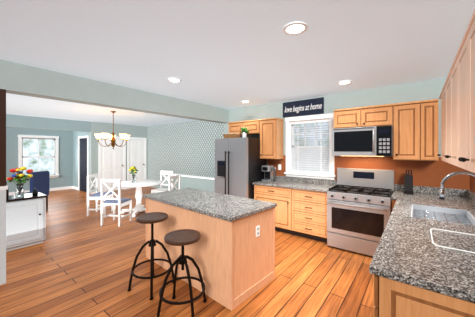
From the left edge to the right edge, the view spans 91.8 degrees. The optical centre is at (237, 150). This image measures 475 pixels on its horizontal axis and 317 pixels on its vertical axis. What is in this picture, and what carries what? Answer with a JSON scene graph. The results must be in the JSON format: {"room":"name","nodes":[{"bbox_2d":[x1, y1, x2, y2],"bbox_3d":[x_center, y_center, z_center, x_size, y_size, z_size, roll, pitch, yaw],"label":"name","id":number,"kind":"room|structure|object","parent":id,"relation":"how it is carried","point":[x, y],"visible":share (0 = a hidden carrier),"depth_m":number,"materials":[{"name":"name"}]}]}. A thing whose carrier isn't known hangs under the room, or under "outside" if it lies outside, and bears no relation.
{"room":"kitchen","nodes":[
{"label":"kitchen","id":0,"kind":"room"},
{"bbox_2d":[0,89,7,284],"bbox_3d":[-3.698,0.415,1.601,0.240,2.270,2.970,0,0,38],"label":"wall","id":1,"kind":"structure","parent":0,"point":[3,187],"depth_m":2.67,"materials":[{"name":"paint"}]},
{"bbox_2d":[6,127,72,194],"bbox_3d":[-9.250,0.245,6.466,0.180,2.610,7.800,0,0,38],"label":"wall","id":2,"kind":"structure","parent":0,"point":[64,181],"depth_m":8.96,"materials":[{"name":"teal paint"}]},
{"bbox_2d":[18,135,59,179],"bbox_3d":[-7.622,0.220,8.785,0.570,2.420,1.980,0,0,38],"label":"window","id":3,"kind":"structure","parent":2,"relation":"in","point":[36,153],"depth_m":8.95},
{"bbox_2d":[73,131,88,191],"bbox_3d":[-6.067,0.245,9.015,1.739,2.610,0.183,0,0,38],"label":"wall jog","id":4,"kind":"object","parent":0,"point":[80,139],"depth_m":9.01,"materials":[{"name":"paint"}]},
{"bbox_2d":[89,122,146,193],"bbox_3d":[-4.626,0.245,9.299,0.180,2.610,2.360,0,0,38],"label":"wall","id":5,"kind":"structure","parent":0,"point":[96,127],"depth_m":8.57,"materials":[{"name":"paint"}]},
{"bbox_2d":[98,136,125,191],"bbox_3d":[-4.806,0.490,8.888,0.078,2.120,1.010,0,0,38],"label":"door","id":6,"kind":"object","parent":5,"relation":"attached to","point":[111,162],"visible":0.84,"depth_m":8.87,"materials":[{"name":"white paint"}]},
{"bbox_2d":[127,137,146,188],"bbox_3d":[-4.199,0.490,9.664,0.078,2.120,0.840,0,0,38],"label":"closet door frame","id":7,"kind":"object","parent":5,"relation":"attached to","point":[136,147],"visible":0.81,"depth_m":9.69,"materials":[{"name":"white paint"}]},
{"bbox_2d":[147,120,223,187],"bbox_3d":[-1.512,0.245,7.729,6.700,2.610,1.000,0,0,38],"label":"wall","id":8,"kind":"structure","parent":0,"point":[185,148],"depth_m":8.53,"materials":[{"name":"teal paint"}]},
{"bbox_2d":[163,173,214,191],"bbox_3d":[-1.358,1.145,6.847,2.669,0.810,0.170,0,0,38],"label":"half wall cap","id":9,"kind":"object","parent":8,"relation":"attached to","point":[187,181],"visible":0.38,"depth_m":6.68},
{"bbox_2d":[0,187,373,316],"bbox_3d":[-3.386,1.600,5.818,17.500,0.100,14.000,0,0,38],"label":"floor","id":10,"kind":"structure","parent":0,"point":[82,267],"depth_m":2.82,"materials":[{"name":"brown wood"}]},
{"bbox_2d":[6,192,46,251],"bbox_3d":[-3.913,1.150,3.387,0.523,0.800,1.650,0,0,38],"label":"sideboard","id":11,"kind":"object","parent":10,"relation":"on","point":[26,214],"visible":0.76,"depth_m":3.70,"materials":[{"name":"wood"}]},
{"bbox_2d":[7,167,32,196],"bbox_3d":[-3.590,0.505,3.805,0.297,0.489,0.293,0,0,0],"label":"vase","id":12,"kind":"object","parent":11,"relation":"on","point":[19,192],"visible":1,"depth_m":3.76,"materials":[{"name":"clear glass"}]},
{"bbox_2d":[24,171,49,210],"bbox_3d":[-5.145,1.030,5.777,0.520,1.040,0.460,0,0,8],"label":"accent chair","id":13,"kind":"object","parent":10,"relation":"on","point":[40,180],"visible":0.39,"depth_m":5.74,"materials":[{"name":"blue fabric"}]},
{"bbox_2d":[87,174,112,215],"bbox_3d":[-3.384,1.065,5.690,0.420,0.970,0.440,0,0,-5],"label":"dining chair","id":14,"kind":"object","parent":10,"relation":"on","point":[96,196],"visible":0.83,"depth_m":5.53,"materials":[{"name":"white paint"}]},
{"bbox_2d":[101,179,131,226],"bbox_3d":[-2.595,1.065,4.946,0.440,0.970,0.420,0,0,8],"label":"dining chair","id":15,"kind":"object","parent":10,"relation":"on","point":[119,201],"visible":1,"depth_m":4.78,"materials":[{"name":"white paint"}]},
{"bbox_2d":[113,180,162,217],"bbox_3d":[-2.475,1.170,5.766,1.140,0.760,1.140,0,0,38],"label":"dining table","id":16,"kind":"object","parent":10,"relation":"on","point":[138,184],"visible":0.84,"depth_m":5.70,"materials":[{"name":"white paint"}]},
{"bbox_2d":[129,166,137,182],"bbox_3d":[-2.622,0.587,5.793,0.224,0.406,0.268,0,0,-27],"label":"vase","id":17,"kind":"object","parent":16,"relation":"on","point":[132,169],"visible":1,"depth_m":5.76,"materials":[{"name":"clear glass"}]},
{"bbox_2d":[127,212,173,299],"bbox_3d":[-0.975,1.147,2.634,0.437,0.806,0.437,0,0,20],"label":"stool","id":18,"kind":"object","parent":10,"relation":"on","point":[151,218],"visible":0.98,"depth_m":2.58,"materials":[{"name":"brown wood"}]},
{"bbox_2d":[151,171,172,192],"bbox_3d":[-2.147,1.065,6.576,0.440,0.970,0.420,0,0,22],"label":"dining chair","id":19,"kind":"object","parent":10,"relation":"on","point":[160,189],"visible":0.58,"depth_m":6.68,"materials":[{"name":"white paint"}]},
{"bbox_2d":[168,175,180,190],"bbox_3d":[-1.656,1.065,5.482,0.420,0.970,0.440,0,0,19],"label":"dining chair","id":20,"kind":"object","parent":10,"relation":"on","point":[175,176],"visible":0.34,"depth_m":5.37,"materials":[{"name":"white paint"}]},
{"bbox_2d":[157,229,206,316],"bbox_3d":[-0.530,1.182,2.229,0.440,0.736,0.440,0,0,19],"label":"stool","id":21,"kind":"object","parent":10,"relation":"on","point":[182,237],"visible":1,"depth_m":2.18,"materials":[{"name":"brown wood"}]},
{"bbox_2d":[143,188,276,310],"bbox_3d":[-0.449,1.093,3.079,1.760,0.914,0.820,0,0,41],"label":"kitchen island","id":22,"kind":"object","parent":10,"relation":"on","point":[234,254],"visible":0.92,"depth_m":2.55,"materials":[{"name":"brown wood"}]},
{"bbox_2d":[215,137,266,198],"bbox_3d":[0.056,0.640,5.111,0.875,1.820,0.837,0,0,38],"label":"fridge","id":23,"kind":"object","parent":10,"relation":"on","point":[238,163],"visible":0.59,"depth_m":4.78,"materials":[{"name":"silver metal"}]},
{"bbox_2d":[223,127,248,137],"bbox_3d":[-0.010,-0.392,5.058,0.596,0.243,0.240,0,0,38],"label":"decor","id":24,"kind":"object","parent":23,"relation":"on","point":[243,130],"depth_m":4.98,"materials":[{"name":"brown wood"}]},
{"bbox_2d":[253,164,336,242],"bbox_3d":[1.079,0.920,4.455,1.485,1.260,0.633,0,0,38],"label":"base cabinet","id":25,"kind":"object","parent":10,"relation":"on","point":[301,208],"visible":0.89,"depth_m":4.17,"materials":[{"name":"brown wood"}]},
{"bbox_2d":[262,165,275,180],"bbox_3d":[0.662,0.471,4.900,0.230,0.330,0.223,0,0,38],"label":"coffee maker","id":26,"kind":"object","parent":25,"relation":"on","point":[269,171],"visible":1,"depth_m":4.85,"materials":[{"name":"silver metal"}]},
{"bbox_2d":[327,168,393,255],"bbox_3d":[1.966,0.928,3.686,0.856,1.244,0.746,0,0,38],"label":"range","id":27,"kind":"object","parent":10,"relation":"on","point":[359,207],"visible":0.94,"depth_m":3.52,"materials":[{"name":"silver metal"}]},
{"bbox_2d":[369,171,474,316],"bbox_3d":[1.941,0.873,2.254,0.861,1.354,3.042,0,0,38],"label":"kitchen counter","id":28,"kind":"object","parent":10,"relation":"on","point":[414,276],"visible":1,"depth_m":1.37,"materials":[{"name":"grey stone"}]},
{"bbox_2d":[404,170,412,194],"bbox_3d":[2.570,0.460,3.452,0.110,0.349,0.225,0,0,38],"label":"knife block","id":29,"kind":"object","parent":28,"relation":"on","point":[408,187],"visible":1,"depth_m":3.42,"materials":[{"name":"black wood"}]},
{"bbox_2d":[430,228,474,253],"bbox_3d":[1.571,0.625,1.615,0.324,0.020,0.438,0,0,38],"label":"cord","id":30,"kind":"object","parent":28,"relation":"in","point":[432,228],"visible":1,"depth_m":1.65,"materials":[{"name":"white plastic"}]},
{"bbox_2d":[0,0,474,126],"bbox_3d":[-3.386,-1.110,5.818,17.500,0.100,14.000,0,0,38],"label":"ceiling","id":31,"kind":"structure","parent":0,"point":[224,54],"depth_m":2.29,"materials":[{"name":"white paint"}]},
{"bbox_2d":[6,114,90,131],"bbox_3d":[-7.785,-0.880,5.321,0.220,0.360,7.800,0,0,38],"label":"beam","id":32,"kind":"structure","parent":31,"relation":"attached to","point":[14,121],"depth_m":7.32,"materials":[{"name":"teal paint"}]},
{"bbox_2d":[94,111,129,148],"bbox_3d":[-3.299,-0.554,6.171,0.854,1.009,0.826,0,0,38],"label":"chandelier","id":33,"kind":"object","parent":31,"relation":"hanging from","point":[125,137],"visible":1,"depth_m":6.08,"materials":[{"name":"white glass"}]},
{"bbox_2d":[0,59,228,122],"bbox_3d":[-3.081,-0.890,2.407,0.220,0.340,9.000,0,0,38],"label":"beam","id":34,"kind":"structure","parent":31,"relation":"attached to","point":[15,78],"depth_m":3.44,"materials":[{"name":"paint"}]},
{"bbox_2d":[167,78,181,82],"bbox_3d":[-0.941,-1.052,3.425,0.210,0.013,0.210,0,0,38],"label":"recessed light","id":35,"kind":"object","parent":31,"relation":"in","point":[174,80],"visible":1,"depth_m":3.42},
{"bbox_2d":[283,21,307,35],"bbox_3d":[0.497,-1.052,1.985,0.210,0.013,0.210,0,0,38],"label":"recessed light","id":36,"kind":"object","parent":31,"relation":"in","point":[293,28],"visible":1,"depth_m":1.98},
{"bbox_2d":[337,80,351,84],"bbox_3d":[1.646,-1.052,3.536,0.210,0.013,0.210,0,0,38],"label":"recessed light","id":37,"kind":"object","parent":31,"relation":"in","point":[343,82],"visible":1,"depth_m":3.54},
{"bbox_2d":[224,78,469,190],"bbox_3d":[1.553,0.245,4.595,4.690,2.610,0.166,0,0,38],"label":"wall","id":38,"kind":"structure","parent":0,"point":[425,173],"depth_m":3.77,"materials":[{"name":"paint"}]},
{"bbox_2d":[228,118,283,158],"bbox_3d":[0.369,-0.258,5.182,1.300,0.845,0.363,0,0,38],"label":"upper cabinet","id":39,"kind":"object","parent":38,"relation":"attached to","point":[270,130],"visible":0.8,"depth_m":4.85,"materials":[{"name":"brown wood"}]},
{"bbox_2d":[283,97,323,116],"bbox_3d":[1.312,-0.875,4.667,0.860,0.310,0.025,0,0,38],"label":"home sign","id":40,"kind":"object","parent":38,"relation":"attached to","point":[316,105],"visible":1,"depth_m":4.63,"materials":[{"name":"blue paint"}]},
{"bbox_2d":[284,113,335,179],"bbox_3d":[1.544,-0.085,4.745,1.630,1.870,0.520,0,0,38],"label":"kitchen window","id":41,"kind":"structure","parent":38,"relation":"in","point":[308,138],"depth_m":4.67,"materials":[{"name":"white paint"}]},
{"bbox_2d":[334,99,438,160],"bbox_3d":[2.292,-0.290,3.679,1.378,0.850,0.363,0,0,38],"label":"upper cabinet","id":42,"kind":"object","parent":38,"relation":"attached to","point":[414,123],"visible":1,"depth_m":3.37,"materials":[{"name":"brown wood"}]},
{"bbox_2d":[332,125,392,155],"bbox_3d":[2.053,-0.148,3.797,0.856,0.464,0.473,0,0,38],"label":"microwave","id":43,"kind":"object","parent":42,"relation":"attached to","point":[374,140],"visible":1,"depth_m":3.61,"materials":[{"name":"silver metal"}]},
{"bbox_2d":[470,175,474,192],"bbox_3d":[0.518,0.245,-0.405,0.166,2.610,9.000,0,0,38],"label":"wall","id":44,"kind":"structure","parent":0,"point":[472,178],"depth_m":3.03,"materials":[{"name":"paint"}]},
{"bbox_2d":[438,9,474,172],"bbox_3d":[1.877,-0.328,1.764,0.358,0.925,3.892,0,0,38],"label":"upper cabinet","id":45,"kind":"object","parent":44,"relation":"attached to","point":[457,95],"visible":1,"depth_m":1.69,"materials":[{"name":"brown wood"}]}
]}

